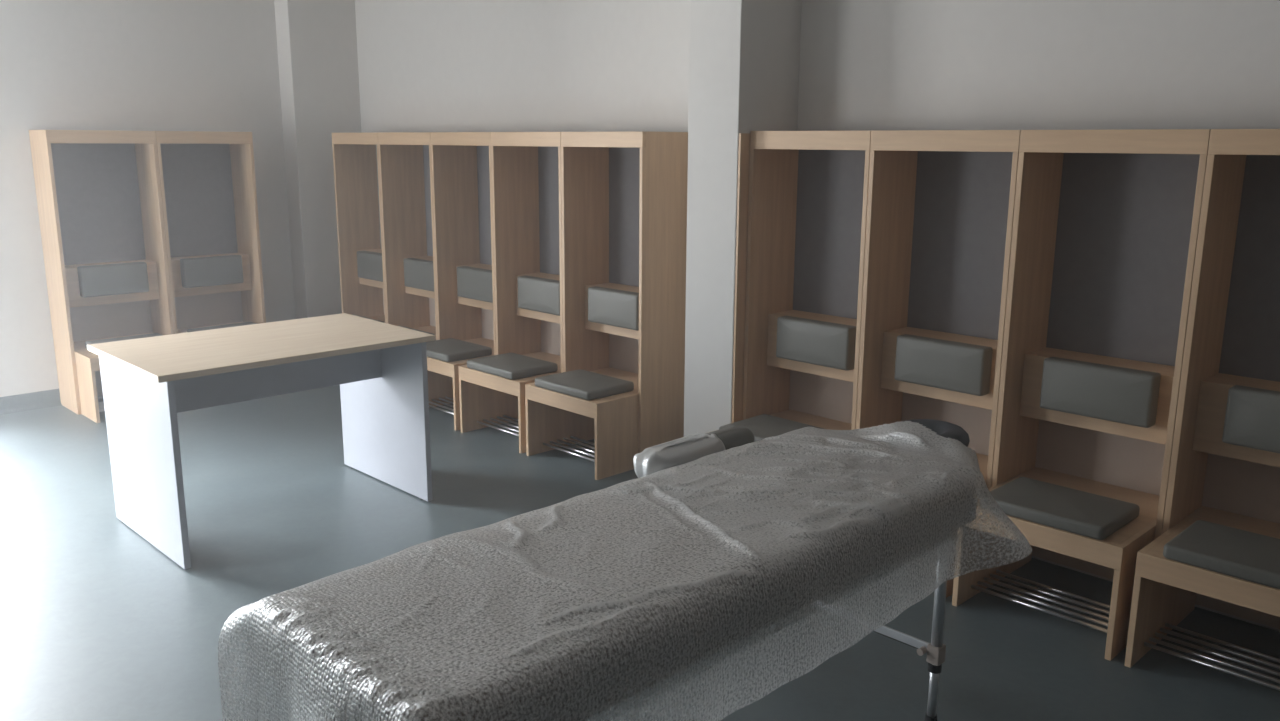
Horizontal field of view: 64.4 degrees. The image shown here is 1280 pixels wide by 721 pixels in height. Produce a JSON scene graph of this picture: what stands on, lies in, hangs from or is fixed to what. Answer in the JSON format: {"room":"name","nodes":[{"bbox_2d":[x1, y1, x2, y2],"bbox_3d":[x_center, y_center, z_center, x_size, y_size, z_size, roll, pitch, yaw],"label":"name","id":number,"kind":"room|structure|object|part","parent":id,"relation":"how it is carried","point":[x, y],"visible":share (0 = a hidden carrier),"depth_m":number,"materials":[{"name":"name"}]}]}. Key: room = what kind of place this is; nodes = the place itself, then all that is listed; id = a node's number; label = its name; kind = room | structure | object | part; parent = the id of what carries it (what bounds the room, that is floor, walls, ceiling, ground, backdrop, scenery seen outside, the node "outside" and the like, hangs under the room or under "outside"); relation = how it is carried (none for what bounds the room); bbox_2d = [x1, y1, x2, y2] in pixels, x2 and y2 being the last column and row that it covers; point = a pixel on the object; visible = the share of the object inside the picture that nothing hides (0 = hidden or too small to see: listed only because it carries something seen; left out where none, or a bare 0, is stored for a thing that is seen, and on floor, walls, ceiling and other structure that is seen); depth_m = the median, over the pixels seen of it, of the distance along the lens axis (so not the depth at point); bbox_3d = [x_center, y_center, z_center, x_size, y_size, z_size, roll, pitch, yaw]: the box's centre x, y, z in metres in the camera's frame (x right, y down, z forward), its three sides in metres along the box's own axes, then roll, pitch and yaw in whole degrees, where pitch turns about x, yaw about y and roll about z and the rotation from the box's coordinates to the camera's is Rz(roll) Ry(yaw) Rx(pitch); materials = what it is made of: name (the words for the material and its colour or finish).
{"room":"changing room","nodes":[
{"label":"changing room","id":0,"kind":"room"},
{"bbox_2d":[0,0,294,396],"bbox_3d":[-4.152,-1.035,5.523,5.547,2.850,0.220,-11,17,-43],"label":"wall","id":1,"kind":"structure","parent":0,"point":[122,65],"depth_m":6.18,"materials":[{"name":"white paint"}]},
{"bbox_2d":[0,389,102,414],"bbox_3d":[-3.194,0.152,6.569,2.102,0.100,0.030,-11,17,-43],"label":"baseboard","id":2,"kind":"structure","parent":1,"relation":"attached to","point":[48,398],"depth_m":6.12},
{"bbox_2d":[274,0,361,318],"bbox_3d":[-2.205,-1.369,7.122,0.501,2.850,0.197,-11,17,-43],"label":"pillar","id":3,"kind":"structure","parent":0,"point":[317,39],"depth_m":6.97,"materials":[{"name":"white paint"}]},
{"bbox_2d":[0,385,1279,720],"bbox_3d":[-0.788,1.159,2.483,5.987,0.120,9.846,-11,17,-43],"label":"floor","id":4,"kind":"structure","parent":0,"point":[98,623],"depth_m":3.70,"materials":[{"name":"grey concrete"}]},
{"bbox_2d":[29,130,173,422],"bbox_3d":[-3.129,-0.529,6.065,0.590,1.645,0.605,-11,17,-43],"label":"locker","id":5,"kind":"object","parent":4,"relation":"on","point":[98,192],"visible":0.79,"depth_m":6.15,"materials":[{"name":"grey laminate"}]},
{"bbox_3d":[-3.428,-0.509,5.965,0.020,1.645,0.332,-11,17,-43],"label":"panel","id":6,"kind":"part","parent":5,"relation":"part of","materials":[{"name":"brown wood"}]},
{"bbox_3d":[-3.333,-0.917,6.196,0.551,0.945,0.018,-11,17,-43],"label":"panel","id":7,"kind":"part","parent":5,"relation":"part of","materials":[{"name":"grey laminate"}]},
{"bbox_3d":[-3.337,-0.122,6.367,0.551,0.679,0.018,-11,17,-43],"label":"panel","id":8,"kind":"part","parent":5,"relation":"part of","materials":[{"name":"beige laminate"}]},
{"bbox_3d":[-3.267,-0.474,6.220,0.551,0.233,0.176,-11,17,-43],"label":"backrest","id":9,"kind":"part","parent":5,"relation":"part of","materials":[{"name":"grey leather"}]},
{"bbox_2d":[85,333,161,348],"bbox_3d":[-3.029,-0.104,6.053,0.420,0.057,0.313,-11,17,-43],"label":"seat cushion","id":10,"kind":"object","parent":5,"relation":"on","point":[153,334],"depth_m":6.05,"materials":[{"name":"grey leather"}]},
{"bbox_3d":[-3.021,-0.591,6.356,0.020,1.645,0.332,-11,17,-43],"label":"panel","id":11,"kind":"part","parent":5,"relation":"part of","materials":[{"name":"brown wood"}]},
{"bbox_2d":[155,131,265,333],"bbox_3d":[-2.706,-0.614,6.471,0.590,1.645,0.605,-11,17,-43],"label":"locker","id":12,"kind":"object","parent":4,"relation":"on","point":[208,181],"visible":0.66,"depth_m":6.62,"materials":[{"name":"grey laminate"}]},
{"bbox_3d":[-3.006,-0.594,6.370,0.020,1.645,0.332,-11,17,-43],"label":"panel","id":13,"kind":"part","parent":12,"relation":"part of","materials":[{"name":"brown wood"}]},
{"bbox_3d":[-2.910,-1.002,6.602,0.551,0.945,0.018,-11,17,-43],"label":"panel","id":14,"kind":"part","parent":12,"relation":"part of","materials":[{"name":"grey laminate"}]},
{"bbox_3d":[-2.915,-0.207,6.773,0.551,0.679,0.018,-11,17,-43],"label":"panel","id":15,"kind":"part","parent":12,"relation":"part of","materials":[{"name":"beige laminate"}]},
{"bbox_3d":[-2.844,-0.559,6.626,0.551,0.233,0.176,-11,17,-43],"label":"backrest","id":16,"kind":"part","parent":12,"relation":"part of","materials":[{"name":"grey leather"}]},
{"bbox_2d":[187,322,256,331],"bbox_3d":[-2.606,-0.189,6.459,0.420,0.057,0.313,-11,17,-43],"label":"seat cushion","id":17,"kind":"object","parent":12,"relation":"on","point":[244,323],"depth_m":6.45,"materials":[{"name":"grey leather"}]},
{"bbox_3d":[-2.599,-0.676,6.762,0.020,1.645,0.332,-11,17,-43],"label":"panel","id":18,"kind":"part","parent":12,"relation":"part of","materials":[{"name":"brown wood"}]},
{"bbox_2d":[87,313,434,568],"bbox_3d":[-1.591,0.286,4.404,1.168,0.767,0.794,-11,17,-43],"label":"desk","id":19,"kind":"object","parent":4,"relation":"on","point":[379,368],"visible":1,"depth_m":4.26,"materials":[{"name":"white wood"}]},
{"bbox_3d":[-1.974,0.372,4.038,0.025,0.733,0.756,-11,17,-43],"label":"panel","id":20,"kind":"part","parent":19,"relation":"part of","materials":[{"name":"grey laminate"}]},
{"bbox_3d":[-1.575,0.046,4.337,1.047,0.216,0.018,-11,17,-43],"label":"modesty panel","id":21,"kind":"part","parent":19,"relation":"part of","materials":[{"name":"grey laminate"}]},
{"bbox_3d":[-1.208,0.218,4.774,0.025,0.733,0.756,-11,17,-43],"label":"panel","id":22,"kind":"part","parent":19,"relation":"part of","materials":[{"name":"grey laminate"}]},
{"bbox_2d":[332,132,386,322],"bbox_3d":[-1.837,-0.676,6.781,0.605,1.645,0.590,-11,17,-43],"label":"locker","id":23,"kind":"object","parent":4,"relation":"on","point":[355,155],"visible":0.48,"depth_m":6.98,"materials":[{"name":"grey laminate"}]},
{"bbox_2d":[350,314,384,322],"bbox_3d":[-1.940,-0.252,6.768,0.313,0.057,0.420,-11,17,-43],"label":"seat cushion","id":24,"kind":"object","parent":23,"relation":"on","point":[350,314],"depth_m":6.85,"materials":[{"name":"grey leather"}]},
{"bbox_3d":[-1.697,-0.619,6.934,0.176,0.233,0.551,-11,17,-43],"label":"backrest","id":25,"kind":"part","parent":23,"relation":"part of","materials":[{"name":"grey leather"}]},
{"bbox_3d":[-1.625,-1.061,6.909,0.018,0.945,0.551,-11,17,-43],"label":"panel","id":26,"kind":"part","parent":23,"relation":"part of","materials":[{"name":"grey laminate"}]},
{"bbox_3d":[-1.539,-0.652,6.676,0.332,1.645,0.020,-11,17,-43],"label":"panel","id":27,"kind":"part","parent":23,"relation":"part of","materials":[{"name":"brown wood"}]},
{"bbox_2d":[378,132,437,339],"bbox_3d":[-1.422,-0.585,6.369,0.605,1.645,0.590,-11,17,-43],"label":"locker","id":28,"kind":"object","parent":4,"relation":"on","point":[405,165],"visible":0.46,"depth_m":6.57,"materials":[{"name":"grey laminate"}]},
{"bbox_2d":[398,325,433,334],"bbox_3d":[-1.526,-0.160,6.355,0.313,0.057,0.420,-11,17,-43],"label":"seat cushion","id":29,"kind":"object","parent":28,"relation":"on","point":[398,325],"depth_m":6.41,"materials":[{"name":"grey leather"}]},
{"bbox_3d":[-1.283,-0.527,6.521,0.176,0.233,0.551,-11,17,-43],"label":"backrest","id":30,"kind":"part","parent":28,"relation":"part of","materials":[{"name":"grey leather"}]},
{"bbox_3d":[-1.210,-0.970,6.496,0.018,0.945,0.551,-11,17,-43],"label":"panel","id":31,"kind":"part","parent":28,"relation":"part of","materials":[{"name":"grey laminate"}]},
{"bbox_3d":[-1.215,-0.175,6.667,0.018,0.679,0.551,-11,17,-43],"label":"panel","id":32,"kind":"part","parent":28,"relation":"part of","materials":[{"name":"beige laminate"}]},
{"bbox_3d":[-1.125,-0.561,6.263,0.332,1.645,0.020,-11,17,-43],"label":"panel","id":33,"kind":"part","parent":28,"relation":"part of","materials":[{"name":"brown wood"}]},
{"bbox_2d":[426,132,495,430],"bbox_3d":[-1.007,-0.494,5.956,0.605,1.645,0.590,-11,17,-43],"label":"locker","id":34,"kind":"object","parent":4,"relation":"on","point":[461,161],"visible":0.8,"depth_m":6.15,"materials":[{"name":"grey laminate"}]},
{"bbox_3d":[-1.122,0.287,6.014,0.012,0.012,0.511,-11,17,-43],"label":"shoe rail","id":35,"kind":"part","parent":34,"relation":"part of","materials":[{"name":"metal"}]},
{"bbox_3d":[-1.155,0.294,5.982,0.012,0.012,0.511,-11,17,-43],"label":"shoe rail","id":36,"kind":"part","parent":34,"relation":"part of","materials":[{"name":"metal"}]},
{"bbox_3d":[-1.088,0.280,6.046,0.012,0.012,0.511,-11,17,-43],"label":"shoe rail","id":37,"kind":"part","parent":34,"relation":"part of","materials":[{"name":"metal"}]},
{"bbox_3d":[-1.055,0.274,6.078,0.012,0.012,0.511,-11,17,-43],"label":"shoe rail","id":38,"kind":"part","parent":34,"relation":"part of","materials":[{"name":"metal"}]},
{"bbox_3d":[-1.110,-0.558,6.249,0.332,1.645,0.020,-11,17,-43],"label":"panel","id":39,"kind":"part","parent":34,"relation":"part of","materials":[{"name":"brown wood"}]},
{"bbox_2d":[426,338,491,361],"bbox_3d":[-1.111,-0.069,5.943,0.313,0.057,0.420,-11,17,-43],"label":"seat cushion","id":40,"kind":"object","parent":34,"relation":"on","point":[450,349],"depth_m":5.83,"materials":[{"name":"grey leather"}]},
{"bbox_3d":[-0.868,-0.436,6.109,0.176,0.233,0.551,-11,17,-43],"label":"backrest","id":41,"kind":"part","parent":34,"relation":"part of","materials":[{"name":"grey leather"}]},
{"bbox_3d":[-0.796,-0.878,6.084,0.018,0.945,0.551,-11,17,-43],"label":"panel","id":42,"kind":"part","parent":34,"relation":"part of","materials":[{"name":"grey laminate"}]},
{"bbox_3d":[-0.800,-0.084,6.255,0.018,0.679,0.551,-11,17,-43],"label":"panel","id":43,"kind":"part","parent":34,"relation":"part of","materials":[{"name":"beige laminate"}]},
{"bbox_3d":[-0.710,-0.470,5.851,0.332,1.645,0.020,-11,17,-43],"label":"panel","id":44,"kind":"part","parent":34,"relation":"part of","materials":[{"name":"brown wood"}]},
{"bbox_2d":[458,132,562,453],"bbox_3d":[-0.593,-0.403,5.544,0.605,1.645,0.590,-11,17,-43],"label":"locker","id":45,"kind":"object","parent":4,"relation":"on","point":[526,166],"visible":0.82,"depth_m":5.72,"materials":[{"name":"grey laminate"}]},
{"bbox_3d":[-0.741,0.385,5.569,0.012,0.012,0.511,-11,17,-43],"label":"shoe rail","id":46,"kind":"part","parent":45,"relation":"part of","materials":[{"name":"metal"}]},
{"bbox_3d":[-0.707,0.378,5.602,0.012,0.012,0.511,-11,17,-43],"label":"shoe rail","id":47,"kind":"part","parent":45,"relation":"part of","materials":[{"name":"metal"}]},
{"bbox_3d":[-0.674,0.372,5.634,0.012,0.012,0.511,-11,17,-43],"label":"shoe rail","id":48,"kind":"part","parent":45,"relation":"part of","materials":[{"name":"metal"}]},
{"bbox_3d":[-0.640,0.365,5.666,0.012,0.012,0.511,-11,17,-43],"label":"shoe rail","id":49,"kind":"part","parent":45,"relation":"part of","materials":[{"name":"metal"}]},
{"bbox_3d":[-0.607,0.358,5.698,0.012,0.012,0.511,-11,17,-43],"label":"shoe rail","id":50,"kind":"part","parent":45,"relation":"part of","materials":[{"name":"metal"}]},
{"bbox_2d":[467,353,557,379],"bbox_3d":[-0.697,0.022,5.530,0.313,0.057,0.420,-11,17,-43],"label":"seat cushion","id":51,"kind":"object","parent":45,"relation":"on","point":[507,366],"depth_m":5.44,"materials":[{"name":"grey leather"}]},
{"bbox_3d":[-0.695,-0.466,5.836,0.332,1.645,0.020,-11,17,-43],"label":"panel","id":52,"kind":"part","parent":45,"relation":"part of","materials":[{"name":"brown wood"}]},
{"bbox_3d":[-0.453,-0.345,5.697,0.176,0.233,0.551,-11,17,-43],"label":"backrest","id":53,"kind":"part","parent":45,"relation":"part of","materials":[{"name":"grey leather"}]},
{"bbox_3d":[-0.381,-0.787,5.671,0.018,0.945,0.551,-11,17,-43],"label":"panel","id":54,"kind":"part","parent":45,"relation":"part of","materials":[{"name":"grey laminate"}]},
{"bbox_3d":[-0.386,0.007,5.843,0.018,0.679,0.551,-11,17,-43],"label":"panel","id":55,"kind":"part","parent":45,"relation":"part of","materials":[{"name":"beige laminate"}]},
{"bbox_3d":[-0.295,-0.378,5.439,0.332,1.645,0.020,-11,17,-43],"label":"panel","id":56,"kind":"part","parent":45,"relation":"part of","materials":[{"name":"brown wood"}]},
{"bbox_2d":[525,131,687,479],"bbox_3d":[-0.178,-0.311,5.131,0.605,1.645,0.590,-11,17,-43],"label":"locker","id":57,"kind":"object","parent":4,"relation":"on","point":[620,386],"visible":0.98,"depth_m":5.15,"materials":[{"name":"grey laminate"}]},
{"bbox_3d":[-0.326,0.476,5.157,0.012,0.012,0.511,-11,17,-43],"label":"shoe rail","id":58,"kind":"part","parent":57,"relation":"part of","materials":[{"name":"metal"}]},
{"bbox_3d":[-0.292,0.469,5.189,0.012,0.012,0.511,-11,17,-43],"label":"shoe rail","id":59,"kind":"part","parent":57,"relation":"part of","materials":[{"name":"metal"}]},
{"bbox_3d":[-0.259,0.463,5.221,0.012,0.012,0.511,-11,17,-43],"label":"shoe rail","id":60,"kind":"part","parent":57,"relation":"part of","materials":[{"name":"metal"}]},
{"bbox_3d":[-0.225,0.456,5.254,0.012,0.012,0.511,-11,17,-43],"label":"shoe rail","id":61,"kind":"part","parent":57,"relation":"part of","materials":[{"name":"metal"}]},
{"bbox_3d":[-0.192,0.449,5.286,0.012,0.012,0.511,-11,17,-43],"label":"shoe rail","id":62,"kind":"part","parent":57,"relation":"part of","materials":[{"name":"metal"}]},
{"bbox_2d":[535,369,633,399],"bbox_3d":[-0.282,0.113,5.118,0.313,0.057,0.420,-11,17,-43],"label":"seat cushion","id":63,"kind":"object","parent":57,"relation":"on","point":[579,384],"depth_m":5.04,"materials":[{"name":"grey leather"}]},
{"bbox_3d":[-0.281,-0.375,5.424,0.332,1.645,0.020,-11,17,-43],"label":"panel","id":64,"kind":"part","parent":57,"relation":"part of","materials":[{"name":"brown wood"}]},
{"bbox_3d":[-0.039,-0.254,5.284,0.176,0.233,0.551,-11,17,-43],"label":"backrest","id":65,"kind":"part","parent":57,"relation":"part of","materials":[{"name":"grey leather"}]},
{"bbox_3d":[0.029,0.099,5.430,0.018,0.679,0.551,-11,17,-43],"label":"panel","id":66,"kind":"part","parent":57,"relation":"part of","materials":[{"name":"beige laminate"}]},
{"bbox_3d":[0.033,-0.696,5.259,0.018,0.945,0.551,-11,17,-43],"label":"panel","id":67,"kind":"part","parent":57,"relation":"part of","materials":[{"name":"grey laminate"}]},
{"bbox_3d":[0.119,-0.287,5.026,0.332,1.645,0.020,-11,17,-43],"label":"panel","id":68,"kind":"part","parent":57,"relation":"part of","materials":[{"name":"brown wood"}]},
{"bbox_2d":[263,419,976,720],"bbox_3d":[0.158,0.683,2.624,2.136,0.760,0.743,-11,17,-43],"label":"massage table","id":69,"kind":"object","parent":4,"relation":"on","point":[689,448],"visible":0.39,"depth_m":2.19,"materials":[{"name":"grey plastic"}]},
{"bbox_3d":[-0.206,0.486,2.111,0.970,0.085,0.600,-11,17,-43],"label":"foot mattress","id":70,"kind":"part","parent":69,"relation":"part of","materials":[{"name":"grey plastic"}]},
{"bbox_3d":[-0.203,0.557,2.130,0.956,0.062,0.580,-11,17,-43],"label":"frame","id":71,"kind":"part","parent":69,"relation":"part of","materials":[{"name":"grey fabric"}]},
{"bbox_2d":[218,421,1031,720],"bbox_3d":[0.150,0.629,2.443,2.208,0.585,0.917,-11,17,-43],"label":"bubble wrap","id":72,"kind":"object","parent":69,"relation":"on","point":[911,461],"visible":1,"depth_m":2.13,"materials":[{"name":"clear plastic"}]},
{"bbox_3d":[0.175,0.264,2.994,0.440,0.080,0.105,-11,17,-43],"label":"armrest","id":73,"kind":"part","parent":69,"relation":"part of","materials":[{"name":"grey leather"}]},
{"bbox_3d":[0.445,0.355,2.736,0.836,0.085,0.600,-11,17,-43],"label":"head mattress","id":74,"kind":"part","parent":69,"relation":"part of","materials":[{"name":"grey fabric"}]},
{"bbox_3d":[0.441,0.428,2.748,0.822,0.062,0.580,-11,17,-43],"label":"frame","id":75,"kind":"part","parent":69,"relation":"part of","materials":[{"name":"grey"}]},
{"bbox_3d":[0.782,0.806,2.822,0.022,0.020,0.020,-11,17,-43],"label":"knob","id":76,"kind":"part","parent":69,"relation":"part of","materials":[{"name":"grey plastic"}]},
{"bbox_3d":[0.821,0.623,2.777,0.031,0.442,0.031,-11,17,-43],"label":"leg","id":77,"kind":"part","parent":69,"relation":"part of","materials":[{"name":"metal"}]},
{"bbox_2d":[705,131,870,441],"bbox_3d":[0.683,-0.122,4.274,0.605,1.645,0.602,-11,17,-43],"label":"locker","id":78,"kind":"object","parent":4,"relation":"on","point":[802,196],"visible":0.58,"depth_m":4.44,"materials":[{"name":"brown wood"}]},
{"bbox_3d":[0.585,-0.185,4.563,0.332,1.645,0.020,-11,17,-43],"label":"panel","id":79,"kind":"part","parent":78,"relation":"part of","materials":[{"name":"brown wood"}]},
{"bbox_2d":[719,414,823,441],"bbox_3d":[0.584,0.304,4.257,0.313,0.057,0.420,-11,17,-43],"label":"seat cushion","id":80,"kind":"object","parent":78,"relation":"on","point":[763,426],"depth_m":4.28,"materials":[{"name":"grey leather"}]},
{"bbox_3d":[0.827,-0.063,4.423,0.176,0.233,0.551,-11,17,-43],"label":"backrest","id":81,"kind":"part","parent":78,"relation":"part of","materials":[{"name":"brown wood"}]},
{"bbox_3d":[0.895,0.289,4.569,0.018,0.679,0.551,-11,17,-43],"label":"panel","id":82,"kind":"part","parent":78,"relation":"part of","materials":[{"name":"beige laminate"}]},
{"bbox_3d":[0.899,-0.505,4.398,0.018,0.945,0.551,-11,17,-43],"label":"panel","id":83,"kind":"part","parent":78,"relation":"part of","materials":[{"name":"grey laminate"}]},
{"bbox_3d":[0.985,-0.097,4.165,0.332,1.645,0.020,-11,17,-43],"label":"panel","id":84,"kind":"part","parent":78,"relation":"part of","materials":[{"name":"brown wood"}]},
{"bbox_2d":[856,130,1020,597],"bbox_3d":[1.102,-0.030,3.858,0.605,1.645,0.590,-11,17,-43],"label":"locker","id":85,"kind":"object","parent":4,"relation":"on","point":[941,203],"visible":0.6,"depth_m":4.00,"materials":[{"name":"grey laminate"}]},
{"bbox_3d":[1.000,-0.093,4.150,0.332,1.645,0.020,-11,17,-43],"label":"panel","id":86,"kind":"part","parent":85,"relation":"part of","materials":[{"name":"brown wood"}]},
{"bbox_3d":[1.242,0.028,4.011,0.176,0.233,0.551,-11,17,-43],"label":"backrest","id":87,"kind":"part","parent":85,"relation":"part of","materials":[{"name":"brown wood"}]},
{"bbox_3d":[1.309,0.380,4.157,0.018,0.679,0.551,-11,17,-43],"label":"panel","id":88,"kind":"part","parent":85,"relation":"part of","materials":[{"name":"beige laminate"}]},
{"bbox_3d":[1.314,-0.414,3.986,0.018,0.945,0.551,-11,17,-43],"label":"panel","id":89,"kind":"part","parent":85,"relation":"part of","materials":[{"name":"grey laminate"}]},
{"bbox_3d":[1.400,-0.005,3.753,0.332,1.645,0.020,-11,17,-43],"label":"panel","id":90,"kind":"part","parent":85,"relation":"part of","materials":[{"name":"brown wood"}]},
{"bbox_2d":[952,129,1210,660],"bbox_3d":[1.517,0.061,3.446,0.605,1.645,0.590,-11,17,-43],"label":"locker","id":91,"kind":"object","parent":4,"relation":"on","point":[1106,222],"visible":0.88,"depth_m":3.56,"materials":[{"name":"grey laminate"}]},
{"bbox_3d":[1.415,-0.002,3.738,0.332,1.645,0.020,-11,17,-43],"label":"panel","id":92,"kind":"part","parent":91,"relation":"part of","materials":[{"name":"brown wood"}]},
{"bbox_3d":[1.369,0.849,3.471,0.012,0.012,0.511,-11,17,-43],"label":"shoe rail","id":93,"kind":"part","parent":91,"relation":"part of","materials":[{"name":"metal"}]},
{"bbox_3d":[1.403,0.842,3.503,0.012,0.012,0.511,-11,17,-43],"label":"shoe rail","id":94,"kind":"part","parent":91,"relation":"part of","materials":[{"name":"metal"}]},
{"bbox_3d":[1.436,0.836,3.535,0.012,0.012,0.511,-11,17,-43],"label":"shoe rail","id":95,"kind":"part","parent":91,"relation":"part of","materials":[{"name":"metal"}]},
{"bbox_3d":[1.470,0.829,3.568,0.012,0.012,0.511,-11,17,-43],"label":"shoe rail","id":96,"kind":"part","parent":91,"relation":"part of","materials":[{"name":"metal"}]},
{"bbox_3d":[1.503,0.822,3.600,0.012,0.012,0.511,-11,17,-43],"label":"shoe rail","id":97,"kind":"part","parent":91,"relation":"part of","materials":[{"name":"metal"}]},
{"bbox_2d":[980,477,1139,539],"bbox_3d":[1.413,0.486,3.432,0.313,0.057,0.420,-11,17,-43],"label":"seat cushion","id":98,"kind":"object","parent":91,"relation":"on","point":[1072,514],"depth_m":3.35,"materials":[{"name":"grey leather"}]},
{"bbox_3d":[1.656,0.119,3.598,0.176,0.233,0.551,-11,17,-43],"label":"backrest","id":99,"kind":"part","parent":91,"relation":"part of","materials":[{"name":"grey leather"}]},
{"bbox_3d":[1.724,0.471,3.744,0.018,0.679,0.551,-11,17,-43],"label":"panel","id":100,"kind":"part","parent":91,"relation":"part of","materials":[{"name":"beige laminate"}]},
{"bbox_3d":[1.728,-0.323,3.573,0.018,0.945,0.551,-11,17,-43],"label":"panel","id":101,"kind":"part","parent":91,"relation":"part of","materials":[{"name":"grey laminate"}]},
{"bbox_3d":[1.815,0.086,3.340,0.332,1.645,0.020,-11,17,-43],"label":"panel","id":102,"kind":"part","parent":91,"relation":"part of","materials":[{"name":"brown wood"}]},
{"bbox_2d":[1124,129,1279,690],"bbox_3d":[1.932,0.153,3.033,0.605,1.645,0.590,-11,17,-43],"label":"locker","id":103,"kind":"object","parent":4,"relation":"on","point":[1217,548],"visible":1,"depth_m":3.25,"materials":[{"name":"grey laminate"}]},
{"bbox_3d":[1.829,0.089,3.326,0.332,1.645,0.020,-11,17,-43],"label":"panel","id":104,"kind":"part","parent":103,"relation":"part of","materials":[{"name":"brown wood"}]},
{"bbox_3d":[1.784,0.940,3.059,0.012,0.012,0.511,-11,17,-43],"label":"shoe rail","id":105,"kind":"part","parent":103,"relation":"part of","materials":[{"name":"metal"}]},
{"bbox_3d":[1.817,0.934,3.091,0.012,0.012,0.511,-11,17,-43],"label":"shoe rail","id":106,"kind":"part","parent":103,"relation":"part of","materials":[{"name":"metal"}]},
{"bbox_3d":[1.851,0.927,3.123,0.012,0.012,0.511,-11,17,-43],"label":"shoe rail","id":107,"kind":"part","parent":103,"relation":"part of","materials":[{"name":"metal"}]},
{"bbox_3d":[1.884,0.920,3.155,0.012,0.012,0.511,-11,17,-43],"label":"shoe rail","id":108,"kind":"part","parent":103,"relation":"part of","materials":[{"name":"metal"}]},
{"bbox_2d":[1163,520,1279,588],"bbox_3d":[1.828,0.577,3.020,0.313,0.057,0.420,-11,17,-43],"label":"seat cushion","id":109,"kind":"object","parent":103,"relation":"on","point":[1242,558],"depth_m":3.00,"materials":[{"name":"grey leather"}]},
{"bbox_3d":[1.918,0.913,3.188,0.012,0.012,0.511,-11,17,-43],"label":"shoe rail","id":110,"kind":"part","parent":103,"relation":"part of","materials":[{"name":"metal"}]},
{"bbox_3d":[2.071,0.210,3.186,0.176,0.233,0.551,-11,17,-43],"label":"backrest","id":111,"kind":"part","parent":103,"relation":"part of","materials":[{"name":"grey leather"}]},
{"bbox_3d":[2.139,0.563,3.332,0.018,0.679,0.551,-11,17,-43],"label":"panel","id":112,"kind":"part","parent":103,"relation":"part of","materials":[{"name":"beige laminate"}]},
{"bbox_3d":[2.143,-0.232,3.161,0.018,0.945,0.551,-11,17,-43],"label":"panel","id":113,"kind":"part","parent":103,"relation":"part of","materials":[{"name":"grey laminate"}]},
{"bbox_2d":[684,0,801,436],"bbox_3d":[0.456,-0.796,4.536,0.413,2.850,0.287,-11,17,-43],"label":"pillar","id":114,"kind":"structure","parent":0,"point":[744,55],"depth_m":4.38,"materials":[{"name":"white paint"}]},
{"bbox_2d":[355,0,1279,631],"bbox_3d":[1.278,-0.708,4.147,0.220,2.850,9.846,-11,17,-43],"label":"wall","id":115,"kind":"structure","parent":0,"point":[424,65],"depth_m":4.19,"materials":[{"name":"white paint"}]}
]}

